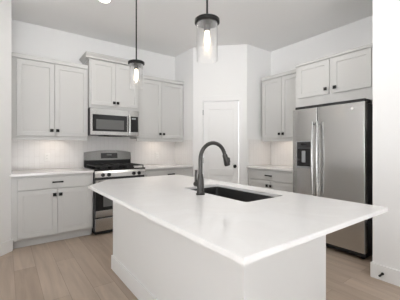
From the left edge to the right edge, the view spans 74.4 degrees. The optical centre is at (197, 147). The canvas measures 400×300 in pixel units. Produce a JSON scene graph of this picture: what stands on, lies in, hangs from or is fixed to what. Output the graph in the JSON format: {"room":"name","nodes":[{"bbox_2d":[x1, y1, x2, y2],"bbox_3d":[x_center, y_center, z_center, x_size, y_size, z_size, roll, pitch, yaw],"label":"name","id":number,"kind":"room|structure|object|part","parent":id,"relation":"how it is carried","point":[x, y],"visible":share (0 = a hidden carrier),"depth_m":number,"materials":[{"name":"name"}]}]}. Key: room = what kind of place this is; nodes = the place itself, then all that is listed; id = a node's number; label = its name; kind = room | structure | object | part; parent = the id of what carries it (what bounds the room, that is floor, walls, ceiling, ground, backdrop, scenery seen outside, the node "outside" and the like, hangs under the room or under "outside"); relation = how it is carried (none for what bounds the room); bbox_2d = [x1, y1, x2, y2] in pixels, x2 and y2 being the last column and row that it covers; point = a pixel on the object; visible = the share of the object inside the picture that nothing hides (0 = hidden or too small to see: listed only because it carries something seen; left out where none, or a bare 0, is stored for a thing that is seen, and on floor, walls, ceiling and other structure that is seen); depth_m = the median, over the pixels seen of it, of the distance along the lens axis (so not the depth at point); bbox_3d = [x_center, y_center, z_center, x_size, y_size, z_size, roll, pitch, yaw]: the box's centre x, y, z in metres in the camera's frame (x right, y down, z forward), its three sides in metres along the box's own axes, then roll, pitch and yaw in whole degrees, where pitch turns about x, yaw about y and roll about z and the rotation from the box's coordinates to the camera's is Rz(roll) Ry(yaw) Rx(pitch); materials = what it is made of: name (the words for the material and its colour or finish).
{"room":"kitchen","nodes":[
{"label":"kitchen","id":0,"kind":"room"},
{"bbox_2d":[0,0,10,243],"bbox_3d":[-2.550,-0.267,1.620,0.191,3.003,3.116,0,0,9],"label":"wall","id":1,"kind":"structure","parent":0,"point":[5,5],"depth_m":3.06,"materials":[{"name":"white paint"}]},
{"bbox_2d":[0,239,12,255],"bbox_3d":[-2.448,1.166,1.610,0.026,0.138,3.128,0,0,9],"label":"baseboard","id":2,"kind":"structure","parent":1,"relation":"attached to","point":[6,247],"depth_m":3.06,"materials":[{"name":"white paint"}]},
{"bbox_2d":[11,19,174,170],"bbox_3d":[-1.647,-0.267,4.372,2.893,3.003,0.128,0,0,-36],"label":"wall","id":3,"kind":"structure","parent":0,"point":[26,38],"depth_m":4.10,"materials":[{"name":"white paint"}]},
{"bbox_2d":[44,153,49,160],"bbox_3d":[-2.209,0.143,3.878,0.072,0.116,0.008,0,0,-36],"label":"wall outlet","id":4,"kind":"object","parent":3,"relation":"attached to","point":[46,155],"visible":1,"depth_m":3.88,"materials":[{"name":"white plastic"}]},
{"bbox_2d":[11,52,87,140],"bbox_3d":[-2.091,-0.657,3.750,0.950,1.116,0.353,0,0,-36],"label":"upper cabinet","id":5,"kind":"object","parent":3,"relation":"attached to","point":[49,97],"visible":0.92,"depth_m":3.61,"materials":[{"name":"grey paint"}]},
{"bbox_3d":[-2.158,-0.648,3.529,0.434,0.991,0.020,0,0,-36],"label":"door","id":6,"kind":"part","parent":5,"relation":"part of","materials":[{"name":"grey paint"}]},
{"bbox_3d":[-2.018,-0.124,3.651,0.950,0.050,0.020,0,0,-36],"label":"light rail","id":7,"kind":"part","parent":5,"relation":"part of","materials":[{"name":"grey paint"}]},
{"bbox_3d":[-2.009,-1.188,3.638,0.950,0.054,0.022,0,0,-36],"label":"crown moulding","id":8,"kind":"part","parent":5,"relation":"part of","materials":[{"name":"grey paint"}]},
{"bbox_3d":[-1.804,-0.648,3.786,0.434,0.991,0.020,0,0,-36],"label":"door","id":9,"kind":"part","parent":5,"relation":"part of","materials":[{"name":"grey paint"}]},
{"bbox_2d":[79,51,142,110],"bbox_3d":[-1.367,-0.984,4.215,0.882,0.793,0.453,0,0,-36],"label":"upper cabinet","id":10,"kind":"object","parent":3,"relation":"attached to","point":[108,76],"visible":0.83,"depth_m":4.04,"materials":[{"name":"grey paint"}]},
{"bbox_3d":[-1.415,-0.958,3.973,0.363,0.662,0.020,0,0,-36],"label":"door","id":11,"kind":"part","parent":10,"relation":"part of","materials":[{"name":"grey paint"}]},
{"bbox_3d":[-1.363,-1.339,4.211,0.882,0.082,0.442,0,0,-36],"label":"crown moulding","id":12,"kind":"part","parent":10,"relation":"part of","materials":[{"name":"grey paint"}]},
{"bbox_2d":[88,107,138,136],"bbox_3d":[-1.361,-0.378,4.207,0.755,0.408,0.466,0,0,-36],"label":"microwave oven","id":13,"kind":"object","parent":10,"relation":"attached to","point":[101,122],"visible":0.98,"depth_m":4.03,"materials":[{"name":"grey metal"}]},
{"bbox_3d":[-1.318,-0.364,4.007,0.522,0.248,0.004,0,0,-36],"label":"door glass","id":14,"kind":"part","parent":13,"relation":"part of","materials":[{"name":"black glass"}]},
{"bbox_3d":[-1.068,-0.367,4.162,0.025,0.286,0.049,0,0,-36],"label":"handle","id":15,"kind":"part","parent":13,"relation":"part of","materials":[{"name":"silver metal"}]},
{"bbox_3d":[-1.021,-0.382,4.236,0.166,0.396,0.016,0,0,-36],"label":"control panel","id":16,"kind":"part","parent":13,"relation":"part of","materials":[{"name":"black plastic"}]},
{"bbox_3d":[-1.118,-0.958,4.189,0.363,0.662,0.020,0,0,-36],"label":"door","id":17,"kind":"part","parent":10,"relation":"part of","materials":[{"name":"grey paint"}]},
{"bbox_2d":[130,74,183,141],"bbox_3d":[-0.712,-0.657,4.754,0.925,1.116,0.353,0,0,-36],"label":"upper cabinet","id":18,"kind":"object","parent":3,"relation":"attached to","point":[160,100],"visible":0.97,"depth_m":4.61,"materials":[{"name":"grey paint"}]},
{"bbox_3d":[-0.810,-0.648,4.510,0.439,0.991,0.020,0,0,-36],"label":"door","id":19,"kind":"part","parent":18,"relation":"part of","materials":[{"name":"grey paint"}]},
{"bbox_3d":[-0.639,-0.124,4.655,0.925,0.050,0.020,0,0,-36],"label":"light rail","id":20,"kind":"part","parent":18,"relation":"part of","materials":[{"name":"grey paint"}]},
{"bbox_3d":[-0.629,-1.188,4.641,0.925,0.054,0.022,0,0,-36],"label":"crown moulding","id":21,"kind":"part","parent":18,"relation":"part of","materials":[{"name":"grey paint"}]},
{"bbox_3d":[-0.452,-0.648,4.770,0.439,0.991,0.020,0,0,-36],"label":"door","id":22,"kind":"part","parent":18,"relation":"part of","materials":[{"name":"grey paint"}]},
{"bbox_2d":[175,48,192,176],"bbox_3d":[-0.251,-0.267,4.999,0.118,3.003,0.756,0,0,-36],"label":"wall","id":23,"kind":"structure","parent":0,"point":[184,61],"depth_m":4.84,"materials":[{"name":"white paint"}]},
{"bbox_2d":[11,0,372,56],"bbox_3d":[-1.114,-1.828,0.671,9.400,0.120,7.100,0,0,-36],"label":"ceiling","id":24,"kind":"structure","parent":0,"point":[165,27],"depth_m":3.62,"materials":[{"name":"white paint"}]},
{"bbox_2d":[98,0,111,3],"bbox_3d":[-1.112,-1.763,3.158,0.172,0.008,0.172,0,0,-36],"label":"recessed light","id":25,"kind":"object","parent":24,"relation":"in","point":[100,1],"visible":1,"depth_m":3.19,"materials":[{"name":"white plastic"}]},
{"bbox_2d":[128,0,144,89],"bbox_3d":[-0.602,-1.174,2.602,0.160,1.188,0.160,0,0,-6],"label":"pendant light","id":26,"kind":"object","parent":24,"relation":"hanging from","point":[136,63],"visible":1,"depth_m":2.59,"materials":[{"name":"black metal"}]},
{"bbox_3d":[-0.602,-0.704,2.602,0.037,0.128,0.037,0,0,-36],"label":"bulb","id":27,"kind":"part","parent":26,"relation":"part of","materials":[{"name":"white glass"}]},
{"bbox_3d":[-0.602,-1.295,2.602,0.013,0.890,0.013,0,0,-36],"label":"rod","id":28,"kind":"part","parent":26,"relation":"part of","materials":[{"name":"black metal"}]},
{"bbox_2d":[195,0,219,63],"bbox_3d":[0.063,-1.161,1.688,0.160,1.212,0.160,0,0,-6],"label":"pendant light","id":29,"kind":"object","parent":24,"relation":"hanging from","point":[206,21],"visible":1,"depth_m":1.67,"materials":[{"name":"black metal"}]},
{"bbox_2d":[202,21,211,31],"bbox_3d":[0.063,-0.767,1.688,0.060,0.049,0.060,0,0,-36],"label":"socket","id":30,"kind":"object","parent":29,"relation":"attached to","point":[206,24],"depth_m":1.67,"materials":[{"name":"grey"}]},
{"bbox_3d":[0.063,-0.674,1.688,0.136,0.238,0.136,0,0,-36],"label":"lamp shade","id":31,"kind":"part","parent":29,"relation":"part of","materials":[{"name":"clear glass"}]},
{"bbox_3d":[0.063,-0.679,1.688,0.037,0.128,0.037,0,0,-36],"label":"bulb","id":32,"kind":"part","parent":29,"relation":"part of","materials":[{"name":"white glass"}]},
{"bbox_2d":[0,232,399,299],"bbox_3d":[-1.114,1.295,0.671,9.400,0.120,7.100,0,0,-36],"label":"floor","id":33,"kind":"structure","parent":0,"point":[76,268],"depth_m":2.56,"materials":[{"name":"brown wood"}]},
{"bbox_2d":[11,173,92,248],"bbox_3d":[-1.999,0.792,3.625,0.947,0.883,0.656,0,0,-36],"label":"base cabinet","id":34,"kind":"object","parent":33,"relation":"on","point":[44,208],"visible":0.86,"depth_m":3.37,"materials":[{"name":"grey paint"}]},
{"bbox_3d":[-1.986,0.821,3.288,0.428,0.576,0.020,0,0,-36],"label":"door","id":35,"kind":"part","parent":34,"relation":"part of","materials":[{"name":"grey paint"}]},
{"bbox_2d":[10,168,93,176],"bbox_3d":[-2.006,0.336,3.635,0.952,0.029,0.639,0,0,-36],"label":"countertop","id":36,"kind":"structure","parent":34,"relation":"on","point":[16,173],"depth_m":3.49,"materials":[{"name":"white stone"}]},
{"bbox_3d":[-1.812,0.453,3.415,0.860,0.140,0.020,0,0,-36],"label":"drawer","id":37,"kind":"part","parent":34,"relation":"part of","materials":[{"name":"grey paint"}]},
{"bbox_3d":[-1.637,0.821,3.542,0.428,0.576,0.020,0,0,-36],"label":"door","id":38,"kind":"part","parent":34,"relation":"part of","materials":[{"name":"grey paint"}]},
{"bbox_2d":[84,150,145,234],"bbox_3d":[-1.274,0.640,4.087,0.754,1.187,0.728,0,0,-36],"label":"gas range","id":39,"kind":"object","parent":33,"relation":"on","point":[106,164],"visible":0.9,"depth_m":3.84,"materials":[{"name":"grey metal"}]},
{"bbox_3d":[-1.113,1.081,3.866,0.746,0.179,0.052,0,0,-36],"label":"storage drawer","id":40,"kind":"part","parent":39,"relation":"part of","materials":[{"name":"silver metal"}]},
{"bbox_3d":[-1.097,0.928,3.845,0.746,0.090,0.005,0,0,-36],"label":"door trim","id":41,"kind":"part","parent":39,"relation":"part of","materials":[{"name":"silver metal"}]},
{"bbox_2d":[84,166,144,170],"bbox_3d":[-1.289,0.320,4.109,0.754,0.020,0.615,0,0,-36],"label":"cooktop","id":42,"kind":"object","parent":39,"relation":"in","point":[116,168],"depth_m":3.94,"materials":[{"name":"black metal"}]},
{"bbox_3d":[-1.114,0.713,3.868,0.746,0.520,0.050,0,0,-36],"label":"oven door","id":43,"kind":"part","parent":39,"relation":"part of","materials":[{"name":"black glass"}]},
{"bbox_3d":[-1.114,0.383,3.868,0.754,0.104,0.050,0,0,-36],"label":"control panel","id":44,"kind":"part","parent":39,"relation":"part of","materials":[{"name":"silver metal"}]},
{"bbox_2d":[144,167,191,176],"bbox_3d":[-0.620,0.792,4.629,0.924,0.883,0.656,0,0,-36],"label":"base cabinet","id":45,"kind":"object","parent":33,"relation":"on","point":[187,171],"visible":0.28,"depth_m":4.38,"materials":[{"name":"grey paint"}]},
{"bbox_2d":[140,164,192,169],"bbox_3d":[-0.630,0.336,4.636,0.920,0.029,0.639,0,0,-36],"label":"countertop","id":46,"kind":"structure","parent":45,"relation":"on","point":[156,166],"depth_m":4.48,"materials":[{"name":"white stone"}]},
{"bbox_2d":[111,201,325,299],"bbox_3d":[-0.018,0.788,2.166,0.782,0.892,1.851,0,0,-36],"label":"kitchen island","id":47,"kind":"object","parent":33,"relation":"on","point":[153,260],"visible":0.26,"depth_m":1.57,"materials":[{"name":"white paint"}]},
{"bbox_3d":[-0.037,1.166,2.152,0.734,0.138,1.851,0,0,-36],"label":"baseboard","id":48,"kind":"part","parent":47,"relation":"part of","materials":[{"name":"white paint"}]},
{"bbox_2d":[88,175,387,264],"bbox_3d":[-0.044,0.332,1.935,1.092,0.021,2.105,0,0,-36],"label":"island countertop","id":49,"kind":"structure","parent":47,"relation":"on","point":[245,233],"depth_m":1.28,"materials":[{"name":"white stone"}]},
{"bbox_2d":[193,141,229,194],"bbox_3d":[0.110,0.138,1.878,0.306,0.365,0.096,0,0,-36],"label":"kitchen faucet","id":50,"kind":"object","parent":49,"relation":"on","point":[199,181],"visible":1,"depth_m":1.79,"materials":[{"name":"matte black metal"}]},
{"bbox_3d":[0.111,0.078,1.859,0.248,0.245,0.028,0,0,-36],"label":"spout","id":51,"kind":"part","parent":50,"relation":"part of","materials":[{"name":"grey metal"}]},
{"bbox_2d":[191,187,273,201],"bbox_3d":[0.230,0.449,1.920,0.401,0.212,0.726,0,0,-36],"label":"sink","id":52,"kind":"object","parent":49,"relation":"in","point":[238,195],"visible":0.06,"depth_m":2.13,"materials":[{"name":"black metal"}]},
{"bbox_2d":[248,168,292,191],"bbox_3d":[1.377,0.792,4.289,0.656,0.883,0.982,0,0,-36],"label":"base cabinet","id":53,"kind":"object","parent":33,"relation":"on","point":[263,178],"visible":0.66,"depth_m":4.10,"materials":[{"name":"grey paint"}]},
{"bbox_3d":[1.011,0.821,4.315,0.020,0.576,0.426,0,0,-36],"label":"door","id":54,"kind":"part","parent":53,"relation":"part of","materials":[{"name":"grey paint"}]},
{"bbox_2d":[247,165,292,171],"bbox_3d":[1.389,0.336,4.293,0.639,0.029,0.978,0,0,-36],"label":"countertop","id":55,"kind":"structure","parent":53,"relation":"on","point":[268,167],"depth_m":4.20,"materials":[{"name":"white stone"}]},
{"bbox_3d":[1.137,0.453,4.141,0.020,0.140,0.855,0,0,-36],"label":"drawer","id":56,"kind":"part","parent":53,"relation":"part of","materials":[{"name":"grey paint"}]},
{"bbox_3d":[1.264,0.821,3.967,0.020,0.576,0.426,0,0,-36],"label":"door","id":57,"kind":"part","parent":53,"relation":"part of","materials":[{"name":"grey paint"}]},
{"bbox_2d":[293,98,372,258],"bbox_3d":[1.841,0.353,3.402,0.912,1.764,0.882,0,0,-36],"label":"refrigerator","id":58,"kind":"object","parent":33,"relation":"on","point":[333,142],"visible":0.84,"depth_m":3.04,"materials":[{"name":"grey metal"}]},
{"bbox_3d":[1.372,-0.029,3.399,0.003,0.079,0.192,0,0,-36],"label":"dispenser panel","id":59,"kind":"part","parent":58,"relation":"part of","materials":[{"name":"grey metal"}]},
{"bbox_3d":[1.405,0.327,3.420,0.066,1.644,0.341,0,0,-36],"label":"freezer door","id":60,"kind":"part","parent":58,"relation":"part of","materials":[{"name":"silver metal"}]},
{"bbox_3d":[1.430,0.160,3.262,0.082,0.952,0.029,0,0,-36],"label":"handle","id":61,"kind":"part","parent":58,"relation":"part of","materials":[{"name":"silver metal"}]},
{"bbox_3d":[1.467,0.160,3.212,0.082,0.952,0.029,0,0,-36],"label":"handle","id":62,"kind":"part","parent":58,"relation":"part of","materials":[{"name":"silver metal"}]},
{"bbox_3d":[1.666,0.327,3.061,0.066,1.644,0.535,0,0,-36],"label":"door","id":63,"kind":"part","parent":58,"relation":"part of","materials":[{"name":"silver metal"}]},
{"bbox_2d":[193,44,246,184],"bbox_3d":[0.399,-0.267,4.640,0.933,3.003,0.100,0,0,9],"label":"wall","id":64,"kind":"structure","parent":0,"point":[228,75],"depth_m":4.59,"materials":[{"name":"white paint"}]},
{"bbox_2d":[203,101,237,183],"bbox_3d":[0.404,0.213,4.601,0.623,2.027,0.105,0,0,9],"label":"door","id":65,"kind":"structure","parent":64,"relation":"in","point":[220,118],"depth_m":4.63,"materials":[{"name":"white paint"}]},
{"bbox_2d":[198,95,243,184],"bbox_3d":[0.414,0.169,4.630,0.807,2.133,0.116,0,0,9],"label":"trim","id":66,"kind":"structure","parent":64,"relation":"attached to","point":[201,99],"depth_m":4.55,"materials":[{"name":"white paint"}]},
{"bbox_2d":[247,44,270,184],"bbox_3d":[1.080,-0.267,4.740,0.630,3.003,0.108,0,0,-36],"label":"wall","id":67,"kind":"structure","parent":0,"point":[258,60],"depth_m":4.65,"materials":[{"name":"white paint"}]},
{"bbox_2d":[238,15,372,183],"bbox_3d":[1.609,-0.267,4.644,0.128,3.003,3.518,0,0,-36],"label":"wall","id":68,"kind":"structure","parent":0,"point":[358,33],"depth_m":4.25,"materials":[{"name":"white paint"}]},
{"bbox_2d":[261,69,295,141],"bbox_3d":[1.493,-0.657,4.392,0.353,1.116,0.834,0,0,-36],"label":"upper cabinet","id":69,"kind":"object","parent":68,"relation":"attached to","point":[278,90],"visible":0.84,"depth_m":4.35,"materials":[{"name":"grey paint"}]},
{"bbox_3d":[1.265,-0.648,4.469,0.020,0.991,0.396,0,0,-36],"label":"door","id":70,"kind":"part","parent":69,"relation":"part of","materials":[{"name":"grey paint"}]},
{"bbox_3d":[1.394,-0.124,4.320,0.020,0.050,0.834,0,0,-36],"label":"light rail","id":71,"kind":"part","parent":69,"relation":"part of","materials":[{"name":"grey paint"}]},
{"bbox_3d":[1.380,-1.188,4.310,0.022,0.054,0.834,0,0,-36],"label":"crown moulding","id":72,"kind":"part","parent":69,"relation":"part of","materials":[{"name":"grey paint"}]},
{"bbox_3d":[1.500,-0.648,4.146,0.020,0.991,0.396,0,0,-36],"label":"door","id":73,"kind":"part","parent":69,"relation":"part of","materials":[{"name":"grey paint"}]},
{"bbox_2d":[295,43,372,107],"bbox_3d":[1.990,-0.871,3.493,0.607,0.639,1.199,0,0,-36],"label":"upper cabinet","id":74,"kind":"object","parent":68,"relation":"attached to","point":[346,75],"visible":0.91,"depth_m":3.34,"materials":[{"name":"grey paint"}]},
{"bbox_3d":[1.581,-0.917,3.603,0.020,0.445,0.448,0,0,-36],"label":"door","id":75,"kind":"part","parent":74,"relation":"part of","materials":[{"name":"grey paint"}]},
{"bbox_3d":[1.775,-1.173,3.336,0.022,0.034,1.199,0,0,-36],"label":"crown moulding","id":76,"kind":"part","parent":74,"relation":"part of","materials":[{"name":"grey paint"}]},
{"bbox_3d":[1.869,-0.917,3.208,0.020,0.445,0.448,0,0,-36],"label":"door","id":77,"kind":"part","parent":74,"relation":"part of","materials":[{"name":"grey paint"}]},
{"bbox_2d":[373,0,399,270],"bbox_3d":[3.185,-0.267,1.512,1.264,3.003,3.402,0,0,-36],"label":"wall","id":78,"kind":"structure","parent":0,"point":[386,13],"depth_m":2.42,"materials":[{"name":"white paint"}]},
{"bbox_2d":[370,261,399,286],"bbox_3d":[2.776,1.166,1.230,0.298,0.138,3.406,0,0,-36],"label":"baseboard","id":79,"kind":"structure","parent":78,"relation":"attached to","point":[392,276],"depth_m":2.42,"materials":[{"name":"white paint"}]}
]}

